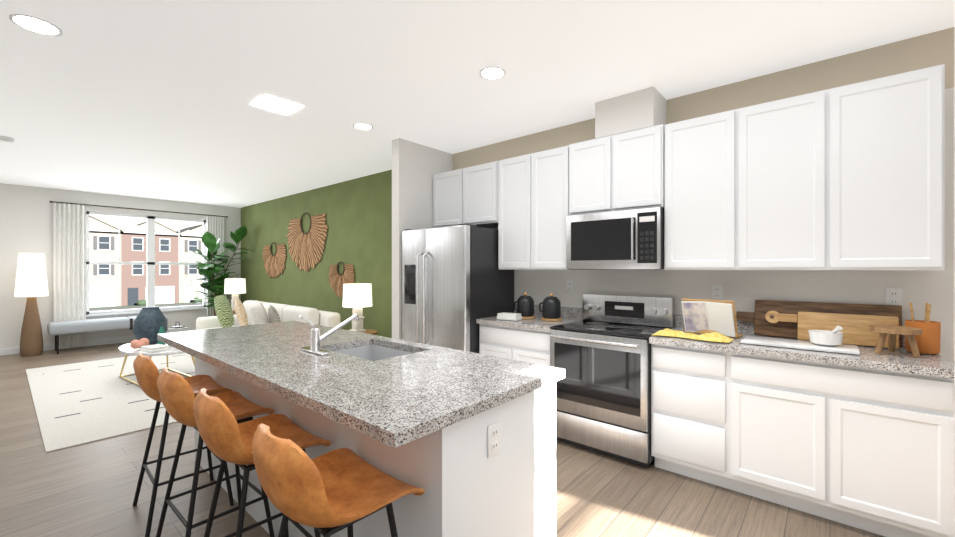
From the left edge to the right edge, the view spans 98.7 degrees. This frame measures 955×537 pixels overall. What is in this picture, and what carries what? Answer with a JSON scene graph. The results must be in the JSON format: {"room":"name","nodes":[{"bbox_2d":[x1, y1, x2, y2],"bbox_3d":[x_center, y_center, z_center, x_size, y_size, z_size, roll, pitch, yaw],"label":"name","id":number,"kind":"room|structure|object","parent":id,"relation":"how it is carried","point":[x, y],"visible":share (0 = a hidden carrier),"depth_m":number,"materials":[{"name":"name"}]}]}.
{"room":"kitchen","nodes":[
{"label":"kitchen","id":0,"kind":"room"},
{"bbox_2d":[0,183,240,348],"bbox_3d":[-6.986,0.010,7.328,0.150,2.740,5.000,0,0,41],"label":"wall","id":1,"kind":"structure","parent":0,"point":[26,219],"depth_m":6.90,"materials":[{"name":"white paint"}]},
{"bbox_2d":[0,330,193,354],"bbox_3d":[-6.927,1.330,7.271,0.014,0.100,4.950,0,0,41],"label":"baseboard","id":2,"kind":"structure","parent":1,"relation":"attached to","point":[8,351],"depth_m":7.32,"materials":[{"name":"white wood"}]},
{"bbox_2d":[49,201,227,217],"bbox_3d":[-6.320,-1.120,7.909,0.095,0.040,2.690,0,0,41],"label":"curtain rod","id":3,"kind":"object","parent":1,"relation":"attached to","point":[134,208],"visible":1,"depth_m":7.71,"materials":[{"name":"brown metal"}]},
{"bbox_2d":[53,203,85,349],"bbox_3d":[-7.008,0.130,7.055,0.078,2.476,0.403,0,0,41],"label":"curtain","id":4,"kind":"object","parent":3,"relation":"hanging from","point":[69,262],"visible":0.94,"depth_m":7.03,"materials":[{"name":"white fabric"}]},
{"bbox_2d":[207,216,224,316],"bbox_3d":[-5.567,0.130,8.730,0.078,2.476,0.343,0,0,41],"label":"curtain","id":5,"kind":"object","parent":3,"relation":"hanging from","point":[215,226],"visible":0.23,"depth_m":8.74,"materials":[{"name":"white fabric"}]},
{"bbox_2d":[86,211,206,316],"bbox_3d":[-6.357,-0.085,7.987,0.145,1.870,1.980,0,0,41],"label":"window","id":6,"kind":"structure","parent":1,"relation":"in","point":[150,263],"depth_m":7.98,"materials":[{"name":"white"}]},
{"bbox_2d":[392,138,452,339],"bbox_3d":[-0.602,0.010,4.606,0.120,2.740,0.800,0,0,41],"label":"wall","id":7,"kind":"structure","parent":0,"point":[416,167],"depth_m":4.36,"materials":[{"name":"white paint"}]},
{"bbox_2d":[0,342,884,536],"bbox_3d":[-2.305,1.440,3.301,12.500,0.120,5.300,0,0,41],"label":"floor","id":8,"kind":"structure","parent":0,"point":[86,490],"depth_m":2.49,"materials":[{"name":"brown wood"}]},
{"bbox_2d":[14,253,48,356],"bbox_3d":[-7.085,0.570,6.516,0.370,1.620,0.370,0,0,41],"label":"floor lamp","id":9,"kind":"object","parent":8,"relation":"on","point":[31,280],"visible":1,"depth_m":6.43,"materials":[{"name":"white fabric"}]},
{"bbox_2d":[47,316,167,353],"bbox_3d":[-6.477,1.133,7.253,0.484,0.493,1.550,0,0,41],"label":"bench","id":10,"kind":"object","parent":8,"relation":"on","point":[56,329],"visible":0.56,"depth_m":6.88,"materials":[{"name":"fabric"}]},
{"bbox_2d":[26,353,194,452],"bbox_3d":[-3.865,1.376,5.283,3.850,0.008,2.530,0,0,41],"label":"rug","id":11,"kind":"object","parent":8,"relation":"on","point":[76,404],"visible":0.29,"depth_m":4.26,"materials":[{"name":"white fabric"}]},
{"bbox_2d":[119,343,194,385],"bbox_3d":[-3.942,1.165,5.079,1.193,0.407,0.727,0,0,41],"label":"coffee table","id":12,"kind":"object","parent":11,"relation":"on","point":[127,349],"visible":0.38,"depth_m":4.82,"materials":[{"name":"stone"}]},
{"bbox_2d":[130,338,148,348],"bbox_3d":[-4.032,0.894,4.893,0.193,0.122,0.184,0,0,41],"label":"coral","id":13,"kind":"object","parent":12,"relation":"on","point":[136,344],"visible":0.94,"depth_m":4.83,"materials":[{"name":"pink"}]},
{"bbox_2d":[133,306,167,344],"bbox_3d":[-4.150,0.724,5.205,0.350,0.470,0.350,0,0,41],"label":"vase","id":14,"kind":"object","parent":12,"relation":"on","point":[149,322],"visible":0.88,"depth_m":5.09,"materials":[{"name":"ceramic"}]},
{"bbox_2d":[139,344,169,352],"bbox_3d":[-3.795,0.935,4.820,0.280,0.048,0.200,0,0,29],"label":"books","id":15,"kind":"object","parent":12,"relation":"on","point":[154,348],"visible":0.98,"depth_m":4.77,"materials":[{"name":"white paper"}]},
{"bbox_2d":[157,326,165,344],"bbox_3d":[-3.913,0.839,5.081,0.090,0.240,0.090,0,0,41],"label":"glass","id":16,"kind":"object","parent":12,"relation":"on","point":[161,330],"visible":0.6,"depth_m":5.06,"materials":[{"name":"teal glass"}]},
{"bbox_2d":[168,323,187,345],"bbox_3d":[-3.746,0.813,5.122,0.150,0.293,0.150,0,0,24],"label":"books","id":17,"kind":"object","parent":12,"relation":"on","point":[175,328],"visible":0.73,"depth_m":5.07,"materials":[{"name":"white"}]},
{"bbox_2d":[196,300,340,329],"bbox_3d":[-3.149,0.951,6.000,2.640,0.840,1.010,0,0,41],"label":"sofa","id":18,"kind":"object","parent":11,"relation":"on","point":[312,315],"visible":0.19,"depth_m":5.72,"materials":[{"name":"white fabric"}]},
{"bbox_2d":[214,295,233,327],"bbox_3d":[-3.924,0.666,6.356,0.481,0.502,0.394,0,0,41],"label":"pillow","id":19,"kind":"object","parent":18,"relation":"on","point":[224,311],"visible":1,"depth_m":6.23,"materials":[{"name":"green fabric"}]},
{"bbox_2d":[234,298,247,325],"bbox_3d":[-3.491,0.676,6.063,0.497,0.483,0.270,0,0,41],"label":"pillow","id":20,"kind":"object","parent":18,"relation":"on","point":[241,314],"visible":0.83,"depth_m":5.88,"materials":[{"name":"beige fabric"}]},
{"bbox_2d":[250,306,268,324],"bbox_3d":[-2.729,0.696,5.170,0.372,0.444,0.337,0,0,41],"label":"knit pillow","id":21,"kind":"object","parent":18,"relation":"on","point":[258,315],"visible":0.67,"depth_m":5.07,"materials":[{"name":"white fabric"}]},
{"bbox_2d":[254,300,269,322],"bbox_3d":[-3.012,0.681,5.730,0.550,0.473,0.219,0,0,41],"label":"knit pillow","id":22,"kind":"object","parent":18,"relation":"on","point":[257,303],"visible":0.29,"depth_m":5.59,"materials":[{"name":"white fabric"}]},
{"bbox_2d":[268,305,280,322],"bbox_3d":[-2.652,0.696,5.381,0.436,0.444,0.254,0,0,41],"label":"pillow","id":23,"kind":"object","parent":18,"relation":"on","point":[273,316],"visible":0.56,"depth_m":5.22,"materials":[{"name":"grey fabric"}]},
{"bbox_2d":[132,352,233,536],"bbox_3d":[-1.718,0.928,2.388,0.449,0.909,0.438,0,0,41],"label":"counter stool","id":24,"kind":"object","parent":8,"relation":"on","point":[146,371],"visible":0.62,"depth_m":2.26,"materials":[{"name":"leather"}]},
{"bbox_2d":[156,367,274,536],"bbox_3d":[-1.311,0.928,2.035,0.439,0.909,0.432,0,0,41],"label":"counter stool","id":25,"kind":"object","parent":8,"relation":"on","point":[176,393],"visible":0.83,"depth_m":1.92,"materials":[{"name":"leather"}]},
{"bbox_2d":[186,226,252,315],"bbox_3d":[-5.205,0.245,8.300,1.014,2.269,1.134,0,0,41],"label":"fiddle-leaf fig plant","id":26,"kind":"object","parent":8,"relation":"on","point":[211,243],"visible":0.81,"depth_m":8.22,"materials":[{"name":"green plant"}]},
{"bbox_2d":[193,388,330,536],"bbox_3d":[-0.892,0.928,1.677,0.446,0.909,0.436,0,0,41],"label":"counter stool","id":27,"kind":"object","parent":8,"relation":"on","point":[225,436],"visible":0.79,"depth_m":1.52,"materials":[{"name":"leather"}]},
{"bbox_2d":[252,423,424,536],"bbox_3d":[-0.461,0.928,1.304,0.440,0.909,0.432,0,0,41],"label":"counter stool","id":28,"kind":"object","parent":8,"relation":"on","point":[329,494],"visible":1,"depth_m":1.17,"materials":[{"name":"leather"}]},
{"bbox_2d":[361,329,377,334],"bbox_3d":[-1.546,1.101,5.288,0.500,0.562,0.501,0,0,41],"label":"side table","id":29,"kind":"object","parent":8,"relation":"on","point":[372,332],"visible":0.19,"depth_m":5.27,"materials":[{"name":"brown wood"}]},
{"bbox_2d":[343,282,371,331],"bbox_3d":[-1.546,0.496,5.287,0.370,0.645,0.370,0,0,41],"label":"table lamp","id":30,"kind":"object","parent":29,"relation":"on","point":[357,297],"visible":0.92,"depth_m":5.16,"materials":[{"name":"fabric"}]},
{"bbox_2d":[195,357,555,536],"bbox_3d":[-0.843,0.935,2.394,2.540,0.890,0.710,0,0,41],"label":"kitchen island","id":31,"kind":"object","parent":8,"relation":"on","point":[511,492],"depth_m":1.55,"materials":[{"name":"white"}]},
{"bbox_2d":[157,321,564,448],"bbox_3d":[-0.902,0.470,2.325,2.600,0.040,0.950,0,0,41],"label":"island countertop","id":32,"kind":"structure","parent":31,"relation":"on","point":[395,402],"depth_m":1.72,"materials":[{"name":"grey stone"}]},
{"bbox_2d":[299,314,358,355],"bbox_3d":[-0.814,0.346,2.274,0.250,0.205,0.354,0,0,41],"label":"faucet","id":33,"kind":"object","parent":32,"relation":"on","point":[316,340],"visible":1,"depth_m":2.19,"materials":[{"name":"silver metal"}]},
{"bbox_2d":[337,341,416,360],"bbox_3d":[-0.593,0.585,2.317,0.584,0.214,0.404,0,0,41],"label":"sink","id":34,"kind":"object","parent":32,"relation":"in","point":[371,350],"depth_m":2.56,"materials":[{"name":"silver metal"}]},
{"bbox_2d":[488,421,499,457],"bbox_3d":[0.061,0.620,1.490,0.008,0.115,0.072,0,0,41],"label":"outlet","id":35,"kind":"object","parent":31,"relation":"attached to","point":[493,438],"visible":1,"depth_m":1.49,"materials":[{"name":"white plastic"}]},
{"bbox_2d":[401,224,513,352],"bbox_3d":[-0.232,0.486,4.232,0.902,1.787,0.826,0,0,41],"label":"refrigerator","id":36,"kind":"object","parent":8,"relation":"on","point":[456,282],"visible":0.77,"depth_m":3.91,"materials":[{"name":"grey metal"}]},
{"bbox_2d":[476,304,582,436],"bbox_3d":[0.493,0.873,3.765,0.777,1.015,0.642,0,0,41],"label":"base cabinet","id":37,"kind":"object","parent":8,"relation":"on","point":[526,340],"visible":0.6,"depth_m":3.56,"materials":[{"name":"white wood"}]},
{"bbox_2d":[497,312,521,320],"bbox_3d":[0.288,0.433,3.709,0.200,0.055,0.120,0,0,35],"label":"box","id":38,"kind":"object","parent":37,"relation":"on","point":[509,316],"visible":1,"depth_m":3.67,"materials":[{"name":"white paper"}]},
{"bbox_2d":[514,292,534,318],"bbox_3d":[0.435,0.341,3.846,0.220,0.240,0.183,0,0,41],"label":"canister","id":39,"kind":"object","parent":37,"relation":"on","point":[525,305],"visible":0.9,"depth_m":3.77,"materials":[{"name":"black ceramic"}]},
{"bbox_2d":[539,293,561,320],"bbox_3d":[0.652,0.341,3.700,0.220,0.240,0.183,0,0,41],"label":"canister","id":40,"kind":"object","parent":37,"relation":"on","point":[551,308],"visible":1,"depth_m":3.62,"materials":[{"name":"black ceramic"}]},
{"bbox_2d":[550,294,674,467],"bbox_3d":[1.047,0.805,3.226,0.754,1.150,0.704,0,0,41],"label":"range","id":41,"kind":"object","parent":8,"relation":"on","point":[600,353],"visible":0.9,"depth_m":3.02,"materials":[{"name":"silver metal"}]},
{"bbox_2d":[649,342,724,487],"bbox_3d":[1.550,0.942,2.873,0.457,0.875,0.616,0,0,41],"label":"base cabinet","id":42,"kind":"object","parent":8,"relation":"on","point":[688,386],"depth_m":2.64,"materials":[{"name":"white wood"}]},
{"bbox_2d":[725,354,953,536],"bbox_3d":[2.072,0.942,2.424,0.919,0.875,0.616,0,0,41],"label":"base cabinet","id":43,"kind":"object","parent":8,"relation":"on","point":[864,440],"depth_m":2.15,"materials":[{"name":"white wood"}]},
{"bbox_2d":[649,326,953,377],"bbox_3d":[1.890,0.485,2.563,1.376,0.040,0.642,0,0,41],"label":"countertop","id":44,"kind":"structure","parent":43,"relation":"on","point":[902,361],"depth_m":2.22,"materials":[{"name":"grey stone"}]},
{"bbox_2d":[652,328,733,342],"bbox_3d":[1.425,0.437,2.731,0.460,0.048,0.200,0,0,41],"label":"towel","id":45,"kind":"object","parent":44,"relation":"on","point":[715,337],"visible":1,"depth_m":2.66,"materials":[{"name":"fabric"}]},
{"bbox_2d":[681,298,742,337],"bbox_3d":[1.623,0.337,2.854,0.198,0.248,0.340,0,0,-41],"label":"cookbook stand","id":46,"kind":"object","parent":44,"relation":"on","point":[701,316],"visible":0.98,"depth_m":2.81,"materials":[{"name":"white paper"}]},
{"bbox_2d":[741,336,859,354],"bbox_3d":[1.911,0.453,2.452,0.540,0.016,0.250,0,0,41],"label":"marble slab","id":47,"kind":"object","parent":44,"relation":"on","point":[809,345],"visible":1,"depth_m":2.40,"materials":[{"name":"white stone"}]},
{"bbox_2d":[808,326,843,345],"bbox_3d":[2.019,0.383,2.378,0.156,0.120,0.156,0,0,41],"label":"mortar","id":48,"kind":"object","parent":47,"relation":"on","point":[834,337],"visible":1,"depth_m":2.33,"materials":[{"name":"white ceramic"}]},
{"bbox_2d":[736,300,902,347],"bbox_3d":[2.169,0.339,2.667,0.830,0.242,0.070,0,0,41],"label":"cutting board","id":49,"kind":"object","parent":44,"relation":"on","point":[763,326],"visible":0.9,"depth_m":2.72,"materials":[{"name":"brown wood"}]},
{"bbox_2d":[765,311,899,348],"bbox_3d":[2.182,0.369,2.561,0.632,0.180,0.060,0,0,41],"label":"cutting board","id":50,"kind":"object","parent":44,"relation":"on","point":[856,330],"visible":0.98,"depth_m":2.50,"materials":[{"name":"brown wood"}]},
{"bbox_2d":[869,325,921,356],"bbox_3d":[2.248,0.389,2.208,0.200,0.143,0.200,0,0,41],"label":"riser","id":51,"kind":"object","parent":44,"relation":"on","point":[893,331],"visible":1,"depth_m":2.19,"materials":[{"name":"brown wood"}]},
{"bbox_2d":[905,303,940,353],"bbox_3d":[2.450,0.326,2.258,0.136,0.270,0.136,0,0,41],"label":"crock","id":52,"kind":"object","parent":44,"relation":"on","point":[928,340],"visible":0.81,"depth_m":2.21,"materials":[{"name":"orange ceramic"}]},
{"bbox_3d":[-4.753,1.101,8.046,0.500,0.562,0.501,0,0,41],"label":"side table","id":53,"kind":"object","parent":8,"relation":"on","visible":0},
{"bbox_2d":[224,277,245,310],"bbox_3d":[-4.753,0.496,8.046,0.370,0.645,0.370,0,0,41],"label":"table lamp","id":54,"kind":"object","parent":53,"relation":"on","point":[235,287],"visible":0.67,"depth_m":7.92,"materials":[{"name":"fabric"}]},
{"bbox_2d":[0,0,953,207],"bbox_3d":[-2.305,-1.420,3.301,12.500,0.120,5.300,0,0,41],"label":"ceiling","id":55,"kind":"structure","parent":0,"point":[153,99],"depth_m":2.83,"materials":[{"name":"white paint"}]},
{"bbox_2d":[0,136,14,141],"bbox_3d":[-4.901,-1.345,4.255,0.130,0.030,0.130,0,0,41],"label":"smoke detector","id":56,"kind":"object","parent":55,"relation":"attached to","point":[6,139],"visible":1,"depth_m":4.24,"materials":[{"name":"white plastic"}]},
{"bbox_2d":[9,14,62,35],"bbox_3d":[-2.463,-1.357,2.290,0.206,0.006,0.206,0,0,41],"label":"recessed light","id":57,"kind":"object","parent":55,"relation":"in","point":[35,24],"visible":1,"depth_m":2.28,"materials":[{"name":"white plastic"}]},
{"bbox_2d":[251,95,302,114],"bbox_3d":[-1.668,-1.357,3.413,0.300,0.006,0.300,0,0,41],"label":"recessed light","id":58,"kind":"object","parent":55,"relation":"in","point":[274,104],"visible":1,"depth_m":3.41,"materials":[{"name":"white plastic"}]},
{"bbox_2d":[353,123,372,129],"bbox_3d":[-1.096,-1.357,3.924,0.186,0.006,0.186,0,0,41],"label":"recessed light","id":59,"kind":"object","parent":55,"relation":"in","point":[362,126],"visible":1,"depth_m":3.91,"materials":[{"name":"white plastic"}]},
{"bbox_2d":[479,66,505,79],"bbox_3d":[0.105,-1.357,2.851,0.186,0.006,0.186,0,0,41],"label":"recessed light","id":60,"kind":"object","parent":55,"relation":"in","point":[492,73],"visible":1,"depth_m":2.85,"materials":[{"name":"white plastic"}]},
{"bbox_2d":[241,27,953,364],"bbox_3d":[-0.625,0.010,5.253,12.500,2.740,0.150,0,0,41],"label":"wall","id":61,"kind":"structure","parent":0,"point":[743,290],"depth_m":3.42,"materials":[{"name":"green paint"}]},
{"bbox_2d":[262,242,285,277],"bbox_3d":[-3.988,-0.161,8.017,1.098,0.716,0.042,0,0,41],"label":"wall decor","id":62,"kind":"object","parent":61,"relation":"attached to","point":[274,265],"visible":1,"depth_m":7.96,"materials":[{"name":"brown wicker"}]},
{"bbox_2d":[287,212,327,271],"bbox_3d":[-3.005,-0.457,7.171,1.472,1.045,0.042,0,0,41],"label":"wall decor","id":63,"kind":"object","parent":61,"relation":"attached to","point":[306,250],"visible":0.94,"depth_m":7.11,"materials":[{"name":"brown wicker"}]},
{"bbox_2d":[328,262,354,297],"bbox_3d":[-2.143,0.177,6.430,0.780,0.572,0.042,0,0,41],"label":"hanging raffia small","id":64,"kind":"object","parent":61,"relation":"attached to","point":[337,280],"visible":0.92,"depth_m":6.43,"materials":[{"name":"brown wicker"}]},
{"bbox_2d":[433,161,498,227],"bbox_3d":[-0.053,-0.757,4.444,0.916,0.605,0.326,0,0,41],"label":"upper cabinet","id":65,"kind":"object","parent":61,"relation":"attached to","point":[468,195],"visible":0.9,"depth_m":4.28,"materials":[{"name":"white wood"}]},
{"bbox_2d":[498,145,568,269],"bbox_3d":[0.596,-0.525,3.885,0.777,1.070,0.326,0,0,41],"label":"upper cabinet","id":66,"kind":"object","parent":61,"relation":"attached to","point":[533,200],"visible":0.9,"depth_m":3.74,"materials":[{"name":"white wood"}]},
{"bbox_2d":[566,280,572,292],"bbox_3d":[0.869,0.170,3.863,0.072,0.115,0.008,0,0,41],"label":"electrical outlet","id":67,"kind":"object","parent":61,"relation":"attached to","point":[569,286],"visible":1,"depth_m":3.86,"materials":[{"name":"white plastic"}]},
{"bbox_2d":[569,124,663,214],"bbox_3d":[1.174,-0.757,3.374,0.760,0.605,0.346,0,0,41],"label":"upper cabinet","id":68,"kind":"object","parent":61,"relation":"attached to","point":[620,172],"visible":0.96,"depth_m":3.21,"materials":[{"name":"white wood"}]},
{"bbox_2d":[566,207,663,269],"bbox_3d":[1.145,-0.218,3.340,0.754,0.454,0.436,0,0,41],"label":"microwave","id":69,"kind":"object","parent":68,"relation":"attached to","point":[633,239],"visible":1,"depth_m":3.17,"materials":[{"name":"grey metal"}]},
{"bbox_2d":[595,86,666,138],"bbox_3d":[1.244,-1.212,3.332,0.460,0.295,0.325,0,0,41],"label":"chase","id":70,"kind":"object","parent":61,"relation":"attached to","point":[638,109],"visible":0.79,"depth_m":3.19,"materials":[{"name":"white paint"}]},
{"bbox_2d":[664,110,731,269],"bbox_3d":[1.645,-0.525,2.983,0.457,1.070,0.326,0,0,41],"label":"upper cabinet","id":71,"kind":"object","parent":61,"relation":"attached to","point":[697,151],"depth_m":2.86,"materials":[{"name":"white wood"}]},
{"bbox_2d":[712,285,722,299],"bbox_3d":[1.794,0.180,3.067,0.072,0.115,0.008,0,0,41],"label":"electrical outlet","id":72,"kind":"object","parent":61,"relation":"attached to","point":[717,292],"visible":0.94,"depth_m":3.06,"materials":[{"name":"white plastic"}]},
{"bbox_2d":[732,90,823,269],"bbox_3d":[1.991,-0.525,2.685,0.457,1.070,0.326,0,0,41],"label":"upper cabinet","id":73,"kind":"object","parent":61,"relation":"attached to","point":[778,145],"depth_m":2.57,"materials":[{"name":"white wood"}]},
{"bbox_2d":[675,314,904,345],"bbox_3d":[2.093,0.415,2.799,1.376,0.099,0.021,0,0,41],"label":"backsplash","id":74,"kind":"structure","parent":61,"relation":"attached to","point":[744,327],"depth_m":2.94,"materials":[{"name":"grey stone"}]},
{"bbox_2d":[824,64,944,269],"bbox_3d":[2.340,-0.525,2.385,0.462,1.070,0.326,0,0,41],"label":"upper cabinet","id":75,"kind":"object","parent":61,"relation":"attached to","point":[849,177],"depth_m":2.26,"materials":[{"name":"white wood"}]},
{"bbox_2d":[885,288,901,305],"bbox_3d":[2.499,0.175,2.461,0.072,0.115,0.008,0,0,41],"label":"electrical outlet","id":76,"kind":"object","parent":61,"relation":"attached to","point":[893,296],"visible":0.96,"depth_m":2.46,"materials":[{"name":"white plastic"}]},
{"bbox_2d":[954,0,954,536],"bbox_3d":[1.936,0.010,0.372,1.950,2.740,0.210,0,0,41],"label":"wall","id":77,"kind":"structure","parent":0,"point":[954,268],"depth_m":1.09,"materials":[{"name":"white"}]},
{"label":"outside","id":78,"kind":"structure","parent":0,"visible":0},
{"bbox_2d":[89,302,201,310],"bbox_3d":[-33.919,4.655,33.791,74.500,0.250,120.000,0,0,41],"label":"ground","id":79,"kind":"structure","parent":78,"point":[136,306],"depth_m":49.08,"materials":[{"name":"grey concrete"}]},
{"bbox_2d":[89,216,201,307],"bbox_3d":[-44.111,-0.755,54.298,10.300,10.770,52.500,0,0,41],"label":"townhouses","id":80,"kind":"structure","parent":79,"relation":"on","point":[110,285],"depth_m":50.69,"materials":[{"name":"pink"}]}
]}

